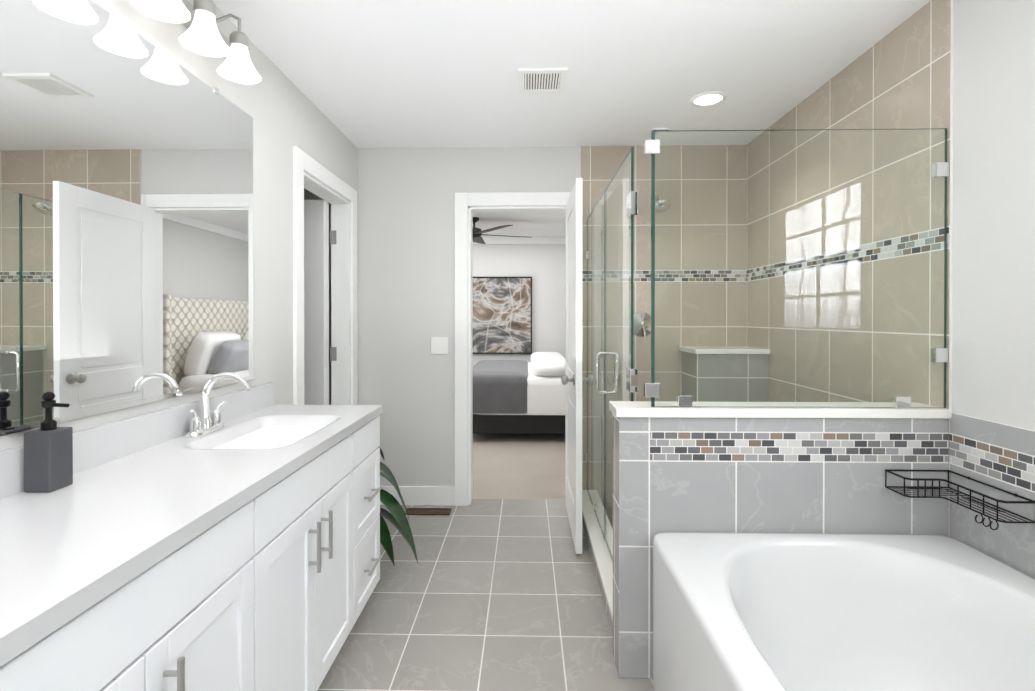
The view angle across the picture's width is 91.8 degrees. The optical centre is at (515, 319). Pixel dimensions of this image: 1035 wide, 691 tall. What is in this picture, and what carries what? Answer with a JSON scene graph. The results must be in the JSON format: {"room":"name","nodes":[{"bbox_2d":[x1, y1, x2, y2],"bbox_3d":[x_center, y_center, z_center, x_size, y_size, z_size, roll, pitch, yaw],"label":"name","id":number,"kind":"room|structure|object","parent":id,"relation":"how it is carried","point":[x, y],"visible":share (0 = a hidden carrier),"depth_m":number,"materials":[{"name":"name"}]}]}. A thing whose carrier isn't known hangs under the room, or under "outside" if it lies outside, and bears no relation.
{"room":"bathroom","nodes":[
{"label":"bathroom","id":0,"kind":"room"},
{"bbox_2d":[0,0,357,450],"bbox_3d":[-1.191,0.057,1.051,0.120,2.440,5.020,0,0,1],"label":"wall","id":1,"kind":"structure","parent":0,"point":[281,108],"depth_m":2.25,"materials":[{"name":"grey paint"}]},
{"bbox_2d":[0,0,253,435],"bbox_3d":[-1.131,-0.299,0.757,0.010,1.108,2.699,0,0,1],"label":"wall mirror","id":2,"kind":"object","parent":1,"relation":"attached to","point":[126,216],"visible":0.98,"depth_m":1.39,"materials":[{"name":"silver metal"}]},
{"bbox_2d":[0,382,274,495],"bbox_3d":[-1.125,0.338,0.809,0.020,0.100,2.898,0,0,1],"label":"backsplash","id":3,"kind":"structure","parent":1,"relation":"attached to","point":[93,446],"depth_m":1.48,"materials":[{"name":"white stone"}]},
{"bbox_2d":[131,0,260,83],"bbox_3d":[-1.017,-0.972,1.488,0.208,0.217,0.810,0,0,1],"label":"sconce","id":4,"kind":"object","parent":1,"relation":"attached to","point":[203,35],"visible":1,"depth_m":1.61,"materials":[{"name":"white glass"}]},
{"bbox_2d":[304,200,328,404],"bbox_3d":[-1.565,0.247,3.235,0.700,2.018,0.096,0,0,1],"label":"closet door","id":5,"kind":"structure","parent":1,"relation":"in","point":[316,302],"depth_m":3.19,"materials":[{"name":"white paint"}]},
{"bbox_2d":[293,146,357,404],"bbox_3d":[-1.142,0.204,2.931,0.138,2.130,0.900,0,0,1],"label":"door frame","id":6,"kind":"structure","parent":1,"relation":"attached to","point":[344,328],"depth_m":3.27,"materials":[{"name":"white paint"}]},
{"bbox_2d":[330,230,336,360],"bbox_3d":[-1.188,0.232,3.268,0.040,1.630,0.010,0,0,1],"label":"closet door hinge","id":7,"kind":"object","parent":1,"relation":"attached to","point":[333,353],"visible":0.62,"depth_m":3.27,"materials":[{"name":"silver metal"}]},
{"bbox_2d":[304,147,580,485],"bbox_3d":[-0.401,0.046,3.484,4.165,2.440,0.120,0,0,1],"label":"wall","id":8,"kind":"structure","parent":0,"point":[406,259],"depth_m":3.43,"materials":[{"name":"grey paint"}]},
{"bbox_2d":[380,486,454,505],"bbox_3d":[-0.748,1.202,3.429,0.666,0.130,0.015,0,0,1],"label":"baseboard","id":9,"kind":"structure","parent":8,"relation":"attached to","point":[431,495],"depth_m":3.41,"materials":[{"name":"white paint"}]},
{"bbox_2d":[431,337,447,353],"bbox_3d":[-0.519,0.177,3.420,0.120,0.116,0.014,0,0,1],"label":"switch plate","id":10,"kind":"object","parent":8,"relation":"attached to","point":[439,345],"visible":1,"depth_m":3.42,"materials":[{"name":"white plastic"}]},
{"bbox_2d":[455,192,570,505],"bbox_3d":[0.037,0.202,3.476,0.900,2.130,0.156,0,0,1],"label":"door frame","id":11,"kind":"structure","parent":8,"relation":"attached to","point":[467,205],"depth_m":3.41,"materials":[{"name":"white paint"}]},
{"bbox_2d":[562,178,593,553],"bbox_3d":[0.348,0.247,3.050,0.178,2.018,0.719,0,0,1],"label":"bedroom door","id":12,"kind":"structure","parent":8,"relation":"in","point":[573,379],"depth_m":2.77,"materials":[{"name":"white paint"}]},
{"bbox_2d":[581,145,746,506],"bbox_3d":[0.996,0.047,3.389,1.109,2.440,0.010,0,0,1],"label":"wall tile","id":13,"kind":"structure","parent":8,"relation":"attached to","point":[600,165],"depth_m":3.38,"materials":[{"name":"beige tile"}]},
{"bbox_2d":[317,499,652,690],"bbox_3d":[0.189,1.327,1.027,2.881,0.100,5.020,0,0,1],"label":"floor","id":14,"kind":"structure","parent":0,"point":[493,595],"depth_m":2.18,"materials":[{"name":"tile"}]},
{"bbox_2d":[0,412,382,690],"bbox_3d":[-0.867,0.850,0.802,0.535,0.855,2.890,0,0,1],"label":"bathroom vanity","id":15,"kind":"object","parent":14,"relation":"on","point":[228,542],"depth_m":1.20,"materials":[{"name":"white paint"}]},
{"bbox_2d":[0,404,382,655],"bbox_3d":[-0.880,0.405,0.805,0.510,0.035,2.898,0,0,1],"label":"countertop","id":16,"kind":"structure","parent":15,"relation":"on","point":[59,548],"depth_m":1.02,"materials":[{"name":"white stone"}]},
{"bbox_2d":[24,391,72,491],"bbox_3d":[-1.062,0.275,1.149,0.075,0.222,0.060,0,0,1],"label":"soap dispenser","id":17,"kind":"object","parent":16,"relation":"on","point":[48,455],"visible":1,"depth_m":1.13,"materials":[{"name":"grey concrete"}]},
{"bbox_2d":[186,372,250,437],"bbox_3d":[-0.996,0.281,1.718,0.182,0.204,0.185,0,0,1],"label":"faucet","id":18,"kind":"object","parent":16,"relation":"on","point":[203,418],"depth_m":1.71,"materials":[{"name":"silver metal"}]},
{"bbox_2d":[379,447,417,566],"bbox_3d":[-0.718,0.952,2.537,0.507,0.637,0.444,0,0,1],"label":"plant","id":19,"kind":"object","parent":14,"relation":"on","point":[396,518],"visible":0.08,"depth_m":2.44,"materials":[{"name":"green plant"}]},
{"bbox_2d":[404,508,451,514],"bbox_3d":[-0.577,1.263,3.306,0.300,0.008,0.105,0,0,1],"label":"floor vent","id":20,"kind":"object","parent":14,"relation":"in","point":[428,511],"visible":0.94,"depth_m":3.31,"materials":[{"name":"brown metal"}]},
{"bbox_2d":[582,490,612,634],"bbox_3d":[0.465,1.213,2.662,0.140,0.115,1.478,0,0,1],"label":"shower curb","id":21,"kind":"object","parent":14,"relation":"on","point":[601,557],"depth_m":2.55,"materials":[{"name":"tile"}]},
{"bbox_2d":[586,128,948,561],"bbox_3d":[0.971,0.149,2.574,1.120,2.012,1.620,0,0,1],"label":"glass","id":22,"kind":"object","parent":21,"relation":"on","point":[641,324],"visible":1,"depth_m":1.92,"materials":[{"name":"teal"}]},
{"bbox_2d":[653,532,1034,690],"bbox_3d":[0.977,1.012,1.007,1.041,0.530,1.517,0,0,1],"label":"tub","id":23,"kind":"object","parent":14,"relation":"on","point":[815,612],"visible":0.98,"depth_m":1.56,"materials":[{"name":"white ceramic"}]},
{"bbox_2d":[473,434,564,499],"bbox_3d":[-0.651,1.308,5.466,4.980,0.100,3.820,0,0,1],"label":"floor","id":24,"kind":"structure","parent":0,"point":[518,466],"depth_m":4.32,"materials":[{"name":"beige carpet"}]},
{"bbox_2d":[473,352,565,433],"bbox_3d":[0.569,0.495,6.076,2.257,1.520,2.160,0,0,1],"label":"bed","id":25,"kind":"object","parent":24,"relation":"on","point":[517,397],"visible":0.33,"depth_m":5.14,"materials":[{"name":"grey fabric"}]},
{"bbox_2d":[473,360,528,413],"bbox_3d":[-0.193,0.757,6.094,0.732,0.395,1.924,0,0,1],"label":"blanket","id":26,"kind":"object","parent":25,"relation":"on","point":[499,386],"depth_m":5.14,"materials":[{"name":"grey fabric"}]},
{"bbox_2d":[473,362,564,414],"bbox_3d":[0.522,0.779,6.079,2.080,0.388,1.880,0,0,1],"label":"duvet","id":27,"kind":"object","parent":25,"relation":"on","point":[499,388],"depth_m":5.14,"materials":[{"name":"white fabric"}]},
{"bbox_2d":[473,244,565,365],"bbox_3d":[-0.671,0.029,7.311,5.100,2.440,0.120,0,0,1],"label":"wall","id":28,"kind":"structure","parent":0,"point":[543,266],"depth_m":7.21,"materials":[{"name":"grey paint"}]},
{"bbox_2d":[473,277,531,353],"bbox_3d":[-0.303,-0.065,7.219,1.076,1.106,0.043,0,0,1],"label":"picture","id":29,"kind":"object","parent":28,"relation":"attached to","point":[502,315],"visible":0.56,"depth_m":7.21,"materials":[{"name":"multicoloured paper"}]},
{"bbox_2d":[473,237,565,243],"bbox_3d":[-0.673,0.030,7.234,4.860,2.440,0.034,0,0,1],"label":"trim","id":30,"kind":"structure","parent":28,"relation":"attached to","point":[524,240],"depth_m":7.18,"materials":[{"name":"white paint"}]},
{"bbox_2d":[212,0,930,236],"bbox_3d":[-0.705,-1.221,2.945,4.980,0.100,8.840,0,0,1],"label":"ceiling","id":31,"kind":"structure","parent":0,"point":[400,73],"depth_m":2.28,"materials":[{"name":"white paint"}]},
{"bbox_2d":[472,217,531,243],"bbox_3d":[-0.482,-1.069,5.884,1.341,0.230,1.276,0,0,1],"label":"ceiling fan","id":32,"kind":"object","parent":31,"relation":"hanging from","point":[477,234],"visible":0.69,"depth_m":5.79,"materials":[{"name":"black metal"}]},
{"bbox_2d":[518,68,567,93],"bbox_3d":[0.130,-1.163,2.447,0.230,0.012,0.240,0,0,1],"label":"ceiling vent","id":33,"kind":"object","parent":31,"relation":"in","point":[540,80],"visible":0.98,"depth_m":2.43,"materials":[{"name":"white metal"}]},
{"bbox_2d":[689,91,727,106],"bbox_3d":[1.020,-1.165,2.658,0.190,0.008,0.190,0,0,1],"label":"recessed light","id":34,"kind":"object","parent":31,"relation":"in","point":[708,97],"visible":0.96,"depth_m":2.65,"materials":[{"name":"white plastic"}]},
{"bbox_2d":[679,346,769,401],"bbox_3d":[1.321,0.723,3.212,0.449,1.090,0.334,0,0,1],"label":"shower bench","id":35,"kind":"object","parent":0,"point":[746,386],"depth_m":3.06,"materials":[{"name":"tile"}]},
{"bbox_2d":[609,401,951,677],"bbox_3d":[0.936,0.793,1.834,1.161,0.962,0.154,0,0,1],"label":"wall","id":36,"kind":"structure","parent":0,"point":[752,467],"depth_m":1.77,"materials":[{"name":"tile"}]},
{"bbox_2d":[952,0,1034,430],"bbox_3d":[1.569,0.058,0.992,0.120,2.440,5.020,0,0,1],"label":"wall","id":37,"kind":"structure","parent":0,"point":[993,336],"depth_m":1.59,"materials":[{"name":"grey paint"}]},
{"bbox_2d":[746,0,953,536],"bbox_3d":[1.538,0.051,2.563,0.010,2.440,1.620,0,0,1],"label":"wall tile","id":38,"kind":"structure","parent":37,"relation":"attached to","point":[900,76],"depth_m":2.21,"materials":[{"name":"beige tile"}]},
{"bbox_2d":[885,469,1034,529],"bbox_3d":[1.398,0.567,1.601,0.222,0.091,0.307,0,0,1],"label":"caddy shelf","id":39,"kind":"object","parent":37,"relation":"attached to","point":[939,488],"visible":1,"depth_m":1.62,"materials":[{"name":"black metal"}]},
{"bbox_2d":[949,413,1034,578],"bbox_3d":[1.487,0.806,0.182,0.010,0.950,3.150,0,0,1],"label":"wall tile","id":40,"kind":"structure","parent":37,"relation":"attached to","point":[999,455],"depth_m":1.58,"materials":[{"name":"grey tile"}]}
]}

